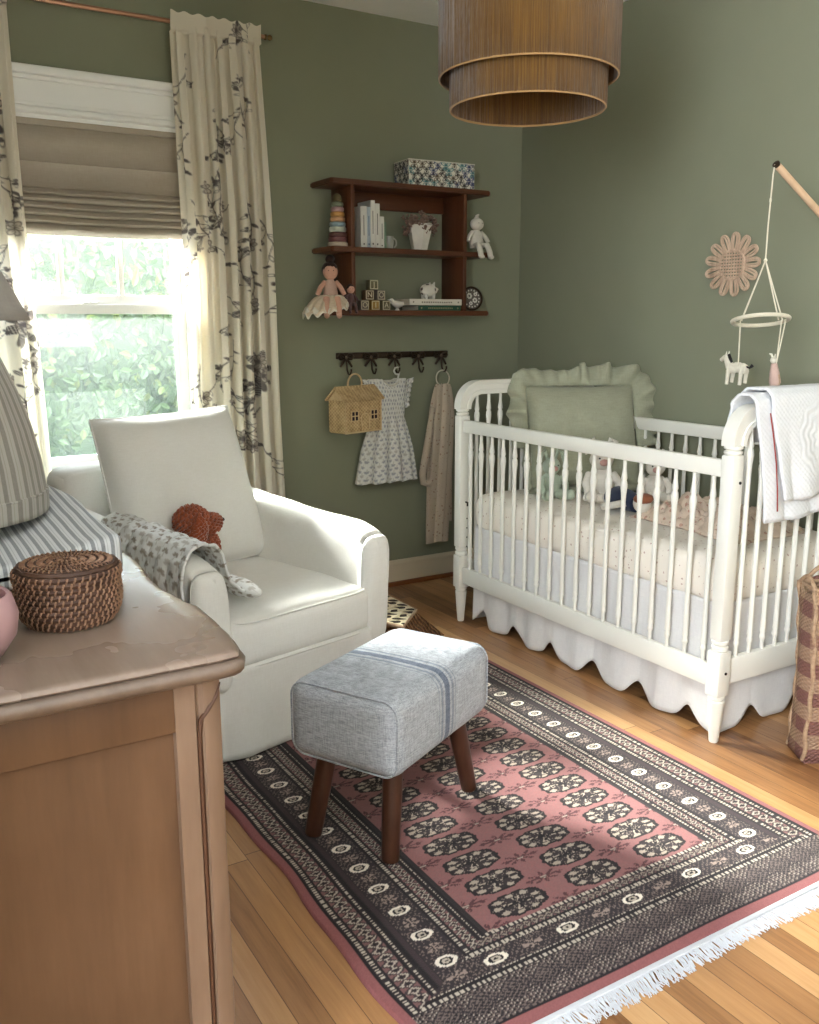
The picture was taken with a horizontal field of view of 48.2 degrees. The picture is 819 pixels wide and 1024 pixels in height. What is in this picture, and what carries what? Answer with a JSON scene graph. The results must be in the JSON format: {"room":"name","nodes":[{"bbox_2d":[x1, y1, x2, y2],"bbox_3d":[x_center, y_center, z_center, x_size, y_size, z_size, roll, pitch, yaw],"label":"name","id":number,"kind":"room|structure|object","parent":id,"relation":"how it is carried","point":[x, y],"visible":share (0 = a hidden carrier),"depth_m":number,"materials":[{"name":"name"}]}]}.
{"room":"bedroom","nodes":[
{"label":"bedroom","id":0,"kind":"room"},
{"bbox_2d":[6,0,521,560],"bbox_3d":[-0.836,-0.813,3.835,3.400,2.545,0.120,-7,14,-31],"label":"wall","id":1,"kind":"structure","parent":0,"point":[348,93],"depth_m":4.04,"materials":[{"name":"green paint"}]},
{"bbox_2d":[11,62,191,471],"bbox_3d":[-1.235,-0.836,3.547,1.030,1.590,0.180,-7,14,-31],"label":"window","id":2,"kind":"structure","parent":1,"relation":"in","point":[42,92],"depth_m":3.48,"materials":[{"name":"white paint"}]},
{"bbox_2d":[16,116,181,238],"bbox_3d":[-1.216,-1.249,3.428,0.738,0.422,0.059,-7,14,-31],"label":"blind","id":3,"kind":"object","parent":2,"relation":"attached to","point":[78,179],"visible":0.9,"depth_m":3.46,"materials":[{"name":"beige fabric"}]},
{"bbox_2d":[30,0,271,40],"bbox_3d":[-1.222,-1.795,3.268,1.543,0.037,0.091,-7,14,-31],"label":"curtain rod","id":4,"kind":"object","parent":1,"relation":"attached to","point":[55,2],"visible":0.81,"depth_m":3.31,"materials":[{"name":"orange metal"}]},
{"bbox_2d":[0,0,51,484],"bbox_3d":[-1.581,-0.620,3.243,0.539,2.381,0.085,-7,14,-31],"label":"floral curtain","id":5,"kind":"object","parent":4,"relation":"hanging from","point":[19,341],"visible":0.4,"depth_m":3.30,"materials":[{"name":"fabric"}]},
{"bbox_2d":[169,9,285,497],"bbox_3d":[-0.706,-0.730,3.764,0.443,2.381,0.085,-7,14,-31],"label":"floral curtain","id":6,"kind":"object","parent":4,"relation":"hanging from","point":[227,227],"visible":0.69,"depth_m":3.66,"materials":[{"name":"fabric"}]},
{"bbox_2d":[336,351,447,374],"bbox_3d":[-0.057,-0.689,4.224,0.596,0.097,0.076,-7,14,-31],"label":"hook rack","id":7,"kind":"object","parent":1,"relation":"attached to","point":[370,357],"visible":1,"depth_m":4.22,"materials":[{"name":"brown metal"}]},
{"bbox_2d":[325,373,384,434],"bbox_3d":[-0.242,-0.488,4.078,0.129,0.260,0.257,10,15,41],"label":"bag","id":8,"kind":"object","parent":7,"relation":"hanging from","point":[353,409],"visible":1,"depth_m":4.03,"materials":[{"name":"wicker"}]},
{"bbox_2d":[384,366,406,381],"bbox_3d":[-0.090,-0.625,4.200,0.188,0.086,0.014,-7,14,-31],"label":"clothes hanger","id":9,"kind":"object","parent":7,"relation":"hanging from","point":[395,373],"visible":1,"depth_m":4.21,"materials":[{"name":"white plastic"}]},
{"bbox_2d":[355,377,417,484],"bbox_3d":[-0.103,-0.374,4.233,0.329,0.484,0.103,-7,14,-31],"label":"dress","id":10,"kind":"object","parent":9,"relation":"hanging from","point":[386,454],"visible":0.78,"depth_m":4.22,"materials":[{"name":"fabric"}]},
{"bbox_2d":[419,370,453,543],"bbox_3d":[0.124,-0.262,4.401,0.204,0.831,0.079,-7,14,-31],"label":"muslin swaddle","id":11,"kind":"object","parent":7,"relation":"hanging from","point":[437,454],"visible":1,"depth_m":4.38,"materials":[{"name":"beige fabric"}]},
{"bbox_2d":[310,177,489,315],"bbox_3d":[-0.024,-1.157,4.079,0.814,0.553,0.193,-7,14,-31],"label":"wall shelf","id":12,"kind":"object","parent":1,"relation":"attached to","point":[448,202],"visible":0.9,"depth_m":4.07,"materials":[{"name":"brown wood"}]},
{"bbox_2d":[302,255,348,318],"bbox_3d":[-0.351,-0.947,3.855,0.204,0.267,0.158,-2,12,-11],"label":"doll","id":13,"kind":"object","parent":12,"relation":"on","point":[330,301],"visible":1,"depth_m":3.84,"materials":[{"name":"fabric"}]},
{"bbox_2d":[328,193,347,245],"bbox_3d":[-0.303,-1.229,3.859,0.086,0.217,0.086,-7,14,-31],"label":"stacking toy","id":14,"kind":"object","parent":12,"relation":"on","point":[337,230],"visible":0.94,"depth_m":3.84,"materials":[{"name":"multicoloured wood"}]},
{"bbox_2d":[345,284,358,313],"bbox_3d":[-0.245,-0.904,3.883,0.069,0.124,0.070,-4,12,-19],"label":"doll","id":15,"kind":"object","parent":12,"relation":"on","point":[350,289],"visible":1,"depth_m":3.88,"materials":[{"name":"fabric"}]},
{"bbox_2d":[355,206,366,246],"bbox_3d":[-0.224,-1.222,3.942,0.030,0.170,0.117,-7,14,-31],"label":"book","id":16,"kind":"object","parent":12,"relation":"on","point":[360,211],"visible":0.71,"depth_m":3.90,"materials":[{"name":"paper"}]},
{"bbox_2d":[356,300,368,309],"bbox_3d":[-0.204,-0.900,3.988,0.043,0.043,0.044,-8,14,-32],"label":"block","id":17,"kind":"object","parent":12,"relation":"on","point":[362,304],"visible":0.95,"depth_m":3.97,"materials":[{"name":"beige paint"}]},
{"bbox_2d":[361,290,373,299],"bbox_3d":[-0.182,-0.946,3.992,0.043,0.043,0.044,-6,13,-27],"label":"block","id":18,"kind":"object","parent":17,"relation":"on","point":[366,294],"visible":0.98,"depth_m":3.98,"materials":[{"name":"beige paint"}]},
{"bbox_2d":[366,280,377,289],"bbox_3d":[-0.163,-0.990,3.994,0.043,0.043,0.044,-6,13,-26],"label":"block","id":19,"kind":"object","parent":18,"relation":"on","point":[370,284],"visible":0.98,"depth_m":3.98,"materials":[{"name":"beige paint"}]},
{"bbox_2d":[358,200,374,246],"bbox_3d":[-0.186,-1.240,3.961,0.021,0.196,0.117,-7,14,-31],"label":"book","id":20,"kind":"object","parent":12,"relation":"on","point":[371,203],"visible":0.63,"depth_m":3.91,"materials":[{"name":"paper"}]},
{"bbox_2d":[367,207,370,246],"bbox_3d":[-0.203,-1.224,3.954,0.017,0.168,0.117,-7,14,-31],"label":"book","id":21,"kind":"object","parent":12,"relation":"on","point":[368,208],"visible":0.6,"depth_m":3.91,"materials":[{"name":"paper"}]},
{"bbox_2d":[369,300,379,309],"bbox_3d":[-0.158,-0.906,4.015,0.043,0.043,0.044,-7,13,-29],"label":"block","id":22,"kind":"object","parent":12,"relation":"on","point":[373,304],"visible":0.77,"depth_m":4.00,"materials":[{"name":"beige paint"}]},
{"bbox_2d":[375,203,379,247],"bbox_3d":[-0.167,-1.236,3.974,0.022,0.184,0.117,-7,14,-31],"label":"book","id":23,"kind":"object","parent":12,"relation":"on","point":[377,206],"visible":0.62,"depth_m":3.92,"materials":[{"name":"paper"}]},
{"bbox_2d":[380,216,383,247],"bbox_3d":[-0.148,-1.213,3.990,0.021,0.132,0.117,-7,14,-31],"label":"book","id":24,"kind":"object","parent":12,"relation":"on","point":[381,218],"visible":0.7,"depth_m":3.94,"materials":[{"name":"paper"}]},
{"bbox_2d":[379,300,389,309],"bbox_3d":[-0.113,-0.912,4.042,0.043,0.043,0.044,-8,14,-33],"label":"block","id":25,"kind":"object","parent":12,"relation":"on","point":[384,304],"visible":0.89,"depth_m":4.02,"materials":[{"name":"beige paint"}]},
{"bbox_2d":[374,290,384,299],"bbox_3d":[-0.135,-0.951,4.020,0.043,0.043,0.044,-8,14,-33],"label":"block","id":26,"kind":"object","parent":25,"relation":"on","point":[378,294],"visible":0.98,"depth_m":4.00,"materials":[{"name":"beige paint"}]},
{"bbox_2d":[384,222,385,247],"bbox_3d":[-0.134,-1.204,4.001,0.010,0.110,0.116,-7,14,-31],"label":"book","id":27,"kind":"object","parent":12,"relation":"on","point":[384,222],"visible":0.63,"depth_m":3.95,"materials":[{"name":"paper"}]},
{"bbox_2d":[386,236,396,247],"bbox_3d":[-0.088,-1.180,4.019,0.046,0.056,0.061,6,13,29],"label":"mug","id":28,"kind":"object","parent":12,"relation":"on","point":[389,239],"visible":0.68,"depth_m":4.00,"materials":[{"name":"ceramic"}]},
{"bbox_2d":[390,298,403,309],"bbox_3d":[-0.058,-0.923,4.074,0.091,0.053,0.036,-7,14,-31],"label":"bird figurine","id":29,"kind":"object","parent":12,"relation":"on","point":[397,304],"visible":0.88,"depth_m":4.06,"materials":[{"name":"white ceramic"}]},
{"bbox_2d":[406,223,432,249],"bbox_3d":[0.045,-1.226,4.088,0.121,0.117,0.121,10,15,41],"label":"vase","id":30,"kind":"object","parent":12,"relation":"on","point":[418,238],"visible":0.86,"depth_m":4.05,"materials":[{"name":"ceramic"}]},
{"bbox_2d":[401,210,439,236],"bbox_3d":[0.047,-1.283,4.071,0.166,0.118,0.159,1,12,6],"label":"dried flowers","id":31,"kind":"object","parent":30,"relation":"in","point":[424,218],"visible":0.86,"depth_m":4.04,"materials":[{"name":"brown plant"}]},
{"bbox_2d":[402,305,460,310],"bbox_3d":[0.098,-0.935,4.203,0.227,0.022,0.152,-7,14,-31],"label":"book","id":32,"kind":"object","parent":12,"relation":"on","point":[414,307],"visible":0.92,"depth_m":4.13,"materials":[{"name":"green paper"}]},
{"bbox_2d":[394,299,461,305],"bbox_3d":[0.081,-0.954,4.170,0.278,0.027,0.152,-7,14,-31],"label":"book","id":33,"kind":"object","parent":32,"relation":"on","point":[407,302],"visible":0.88,"depth_m":4.11,"materials":[{"name":"white paper"}]},
{"bbox_2d":[420,282,438,298],"bbox_3d":[0.088,-1.003,4.148,0.093,0.077,0.060,-7,14,-31],"label":"piggy bank","id":34,"kind":"object","parent":33,"relation":"on","point":[427,290],"visible":0.94,"depth_m":4.12,"materials":[{"name":"ceramic"}]},
{"bbox_2d":[413,301,458,302],"bbox_3d":[0.120,-0.941,4.107,0.247,0.008,0.001,-7,14,-31],"label":"print","id":35,"kind":"object","parent":33,"relation":"attached to","point":[413,301],"depth_m":4.11},
{"bbox_2d":[394,158,474,188],"bbox_3d":[0.112,-1.501,4.099,0.339,0.111,0.139,-6,13,-28],"label":"patterned box","id":36,"kind":"object","parent":12,"relation":"on","point":[409,170],"visible":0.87,"depth_m":4.03,"materials":[{"name":"cardboard"}]},
{"bbox_2d":[466,286,482,310],"bbox_3d":[0.291,-1.002,4.302,0.112,0.113,0.030,-5,13,-24],"label":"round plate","id":37,"kind":"object","parent":12,"relation":"on","point":[474,298],"visible":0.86,"depth_m":4.30,"materials":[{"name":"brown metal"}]},
{"bbox_2d":[467,214,493,258],"bbox_3d":[0.325,-1.258,4.182,0.143,0.204,0.118,-9,14,-36],"label":"doll","id":38,"kind":"object","parent":12,"relation":"on","point":[475,238],"visible":1,"depth_m":4.18,"materials":[{"name":"fabric"}]},
{"bbox_2d":[388,548,473,586],"bbox_3d":[-0.802,0.388,4.011,3.180,0.122,0.032,-7,14,-31],"label":"baseboard","id":39,"kind":"structure","parent":1,"relation":"attached to","point":[410,570],"depth_m":4.52,"materials":[{"name":"beige paint"}]},
{"bbox_2d":[304,0,626,25],"bbox_3d":[0.128,-1.589,1.094,4.370,0.080,5.445,-7,14,-31],"label":"ceiling","id":40,"kind":"structure","parent":0,"point":[420,11],"depth_m":3.84,"materials":[{"name":"paint"}]},
{"bbox_2d":[438,0,622,126],"bbox_3d":[0.300,-1.400,2.264,0.456,0.765,0.456,2,12,11],"label":"pendant lamp","id":41,"kind":"object","parent":40,"relation":"hanging from","point":[502,63],"visible":1,"depth_m":2.16,"materials":[{"name":"brown wood"}]},
{"bbox_2d":[225,576,818,1023],"bbox_3d":[0.134,0.972,1.623,4.370,0.060,5.445,-7,14,-31],"label":"floor","id":42,"kind":"structure","parent":0,"point":[287,970],"depth_m":1.95,"materials":[{"name":"brown wood"}]},
{"bbox_2d":[0,552,244,1023],"bbox_3d":[-0.731,0.526,1.542,0.611,0.850,1.107,-7,14,-31],"label":"dresser","id":43,"kind":"object","parent":42,"relation":"on","point":[115,902],"visible":0.77,"depth_m":1.15,"materials":[{"name":"brown wood"}]},
{"bbox_2d":[0,586,18,656],"bbox_3d":[-0.537,0.141,1.095,0.132,0.082,0.132,-7,14,-31],"label":"bowl","id":44,"kind":"object","parent":43,"relation":"on","point":[9,612],"visible":1,"depth_m":1.09,"materials":[{"name":"ceramic"}]},
{"bbox_2d":[0,270,30,320],"bbox_3d":[-0.926,-0.257,1.827,0.336,0.565,0.336,-7,14,-31],"label":"table lamp","id":45,"kind":"object","parent":43,"relation":"on","point":[11,309],"visible":1,"depth_m":1.78,"materials":[{"name":"fabric"}]},
{"bbox_2d":[0,485,122,589],"bbox_3d":[-0.811,0.043,1.548,0.518,0.090,0.520,-7,14,-31],"label":"changing pad","id":46,"kind":"object","parent":43,"relation":"on","point":[67,525],"visible":0.53,"depth_m":1.50,"materials":[{"name":"white fabric"}]},
{"bbox_2d":[0,358,49,527],"bbox_3d":[-0.834,-0.152,1.544,0.401,0.323,0.401,-9,15,-37],"label":"shade","id":47,"kind":"object","parent":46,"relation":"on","point":[24,489],"visible":1,"depth_m":1.53,"materials":[{"name":"beige fabric"}]},
{"bbox_2d":[10,549,123,632],"bbox_3d":[-0.466,0.105,1.252,0.145,0.088,0.145,1,12,5],"label":"lidded basket","id":48,"kind":"object","parent":43,"relation":"on","point":[65,591],"visible":0.99,"depth_m":1.20,"materials":[{"name":"wicker"}]},
{"bbox_2d":[223,660,818,1023],"bbox_3d":[0.105,0.733,2.606,1.226,0.009,1.897,-7,14,-31],"label":"rug","id":49,"kind":"object","parent":42,"relation":"on","point":[585,859],"visible":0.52,"depth_m":2.14,"materials":[{"name":"fabric"}]},
{"bbox_2d":[48,405,388,761],"bbox_3d":[-0.644,0.147,3.075,0.984,0.945,0.777,11,16,44],"label":"armchair","id":50,"kind":"object","parent":49,"relation":"on","point":[322,576],"visible":0.54,"depth_m":2.98,"materials":[{"name":"white fabric"}]},
{"bbox_2d":[91,406,263,560],"bbox_3d":[-0.781,-0.076,3.168,0.281,0.540,0.571,11,16,44],"label":"cushion","id":51,"kind":"object","parent":50,"relation":"on","point":[152,466],"depth_m":3.09,"materials":[{"name":"white fabric"}]},
{"bbox_2d":[101,512,261,600],"bbox_3d":[-0.712,0.202,2.789,0.552,0.358,0.300,11,16,44],"label":"throw blanket","id":52,"kind":"object","parent":50,"relation":"on","point":[163,553],"visible":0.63,"depth_m":2.64,"materials":[{"name":"white fabric"}]},
{"bbox_2d":[172,503,224,549],"bbox_3d":[-0.689,0.103,2.995,0.168,0.263,0.168,-2,12,-10],"label":"plush dog","id":53,"kind":"object","parent":50,"relation":"on","point":[193,520],"visible":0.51,"depth_m":2.95},
{"bbox_2d":[226,556,368,665],"bbox_3d":[-0.527,0.300,2.999,0.636,0.175,0.549,11,16,44],"label":"seat cushion","id":54,"kind":"object","parent":50,"relation":"on","point":[305,609],"depth_m":2.83,"materials":[{"name":"white fabric"}]},
{"bbox_2d":[290,628,487,863],"bbox_3d":[-0.039,0.572,2.338,0.319,0.423,0.486,7,14,31],"label":"footstool","id":55,"kind":"object","parent":49,"relation":"on","point":[382,705],"visible":1,"depth_m":2.17,"materials":[{"name":"fabric"}]},
{"bbox_2d":[385,595,443,635],"bbox_3d":[-0.076,0.429,3.570,0.496,0.198,0.618,-11,16,-41],"label":"basket","id":56,"kind":"object","parent":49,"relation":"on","point":[400,614],"visible":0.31,"depth_m":3.40,"materials":[{"name":"wicker"}]},
{"bbox_2d":[453,378,818,742],"bbox_3d":[0.863,0.046,3.428,0.736,1.020,1.413,-7,14,-31],"label":"crib","id":57,"kind":"object","parent":42,"relation":"on","point":[721,668],"visible":0.61,"depth_m":2.99,"materials":[{"name":"white paint"}]},
{"bbox_2d":[473,525,797,731],"bbox_3d":[0.866,0.336,3.489,0.651,0.414,1.321,-7,14,-31],"label":"bed skirt","id":58,"kind":"object","parent":57,"relation":"attached to","point":[666,690],"visible":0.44,"depth_m":3.09,"materials":[{"name":"white fabric"}]},
{"bbox_2d":[476,485,818,600],"bbox_3d":[0.861,0.077,3.434,0.626,0.164,1.316,-7,14,-31],"label":"mattress","id":59,"kind":"object","parent":57,"relation":"on","point":[663,535],"visible":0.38,"depth_m":3.08,"materials":[{"name":"white fabric"}]},
{"bbox_2d":[541,449,574,500],"bbox_3d":[0.574,-0.148,3.630,0.130,0.199,0.147,-3,12,-14],"label":"plush bunny","id":60,"kind":"object","parent":59,"relation":"on","point":[557,492],"visible":0.69,"depth_m":3.63,"materials":[{"name":"green fabric"}]},
{"bbox_2d":[506,362,656,493],"bbox_3d":[0.728,-0.350,3.811,0.653,0.534,0.256,-2,12,-9],"label":"ruffled pillow","id":61,"kind":"object","parent":59,"relation":"on","point":[604,411],"visible":0.61,"depth_m":3.78,"materials":[{"name":"green fabric"}]},
{"bbox_2d":[526,385,638,486],"bbox_3d":[0.721,-0.318,3.809,0.466,0.404,0.222,-2,12,-8],"label":"cushion","id":62,"kind":"object","parent":61,"relation":"on","point":[601,412],"depth_m":3.76,"materials":[{"name":"green fabric"}]},
{"bbox_2d":[582,437,621,502],"bbox_3d":[0.757,-0.163,3.572,0.164,0.254,0.186,-1,12,-3],"label":"plush bunny","id":63,"kind":"object","parent":59,"relation":"on","point":[601,462],"visible":0.49,"depth_m":3.58,"materials":[{"name":"white fabric"}]},
{"bbox_2d":[583,486,653,512],"bbox_3d":[0.790,-0.053,3.428,0.184,0.086,0.370,-4,12,-18],"label":"doll","id":64,"kind":"object","parent":59,"relation":"on","point":[615,496],"visible":0.58,"depth_m":3.34,"materials":[{"name":"blue fabric"}]},
{"bbox_2d":[643,449,672,502],"bbox_3d":[0.957,-0.139,3.552,0.137,0.210,0.155,2,12,9],"label":"lamb","id":65,"kind":"object","parent":59,"relation":"on","point":[666,485],"visible":0.43,"depth_m":3.56,"materials":[{"name":"white fabric"}]},
{"bbox_2d":[629,491,804,545],"bbox_3d":[1.065,-0.003,3.179,0.377,0.096,0.526,-7,14,-31],"label":"blanket","id":66,"kind":"object","parent":59,"relation":"on","point":[683,510],"visible":0.45,"depth_m":3.11,"materials":[{"name":"beige fabric"}]},
{"bbox_2d":[720,160,818,385],"bbox_3d":[1.221,-0.632,3.008,0.461,0.955,0.240,-7,14,-31],"label":"mobile","id":67,"kind":"object","parent":57,"relation":"attached to","point":[741,368],"visible":0.99,"depth_m":2.88,"materials":[{"name":"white wood"}]},
{"bbox_2d":[727,383,818,523],"bbox_3d":[1.222,-0.192,2.763,0.626,0.385,0.158,-7,14,-31],"label":"quilt","id":68,"kind":"object","parent":57,"relation":"on","point":[786,431],"visible":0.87,"depth_m":2.62,"materials":[{"name":"white fabric"}]},
{"bbox_2d":[785,565,818,763],"bbox_3d":[1.318,0.439,2.634,0.397,0.571,0.143,0,12,1],"label":"tote","id":69,"kind":"object","parent":42,"relation":"on","point":[803,718],"visible":1,"depth_m":2.62,"materials":[{"name":"wicker"}]},
{"bbox_2d":[516,0,818,530],"bbox_3d":[1.979,-0.521,2.388,0.120,2.545,5.325,-7,14,-31],"label":"wall","id":70,"kind":"structure","parent":0,"point":[624,207],"depth_m":3.63,"materials":[{"name":"green paint"}]},
{"bbox_2d":[705,232,760,296],"bbox_3d":[1.212,-0.930,3.442,0.017,0.236,0.256,-7,14,-31],"label":"flower","id":71,"kind":"object","parent":70,"relation":"attached to","point":[743,275],"visible":1,"depth_m":3.44,"materials":[{"name":"wicker"}]},
{"label":"outside","id":72,"kind":"structure","parent":0,"visible":0},
{"bbox_3d":[-2.047,0.158,6.433,9.000,0.200,5.155,-7,14,-31],"label":"ground","id":73,"kind":"structure","parent":72,"visible":0},
{"bbox_2d":[27,234,177,456],"bbox_3d":[-1.506,-0.571,4.676,4.306,1.935,0.606,-7,14,-31],"label":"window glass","id":74,"kind":"object","parent":73,"relation":"on","point":[95,366],"visible":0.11,"depth_m":4.51,"materials":[{"name":"clear glass"}]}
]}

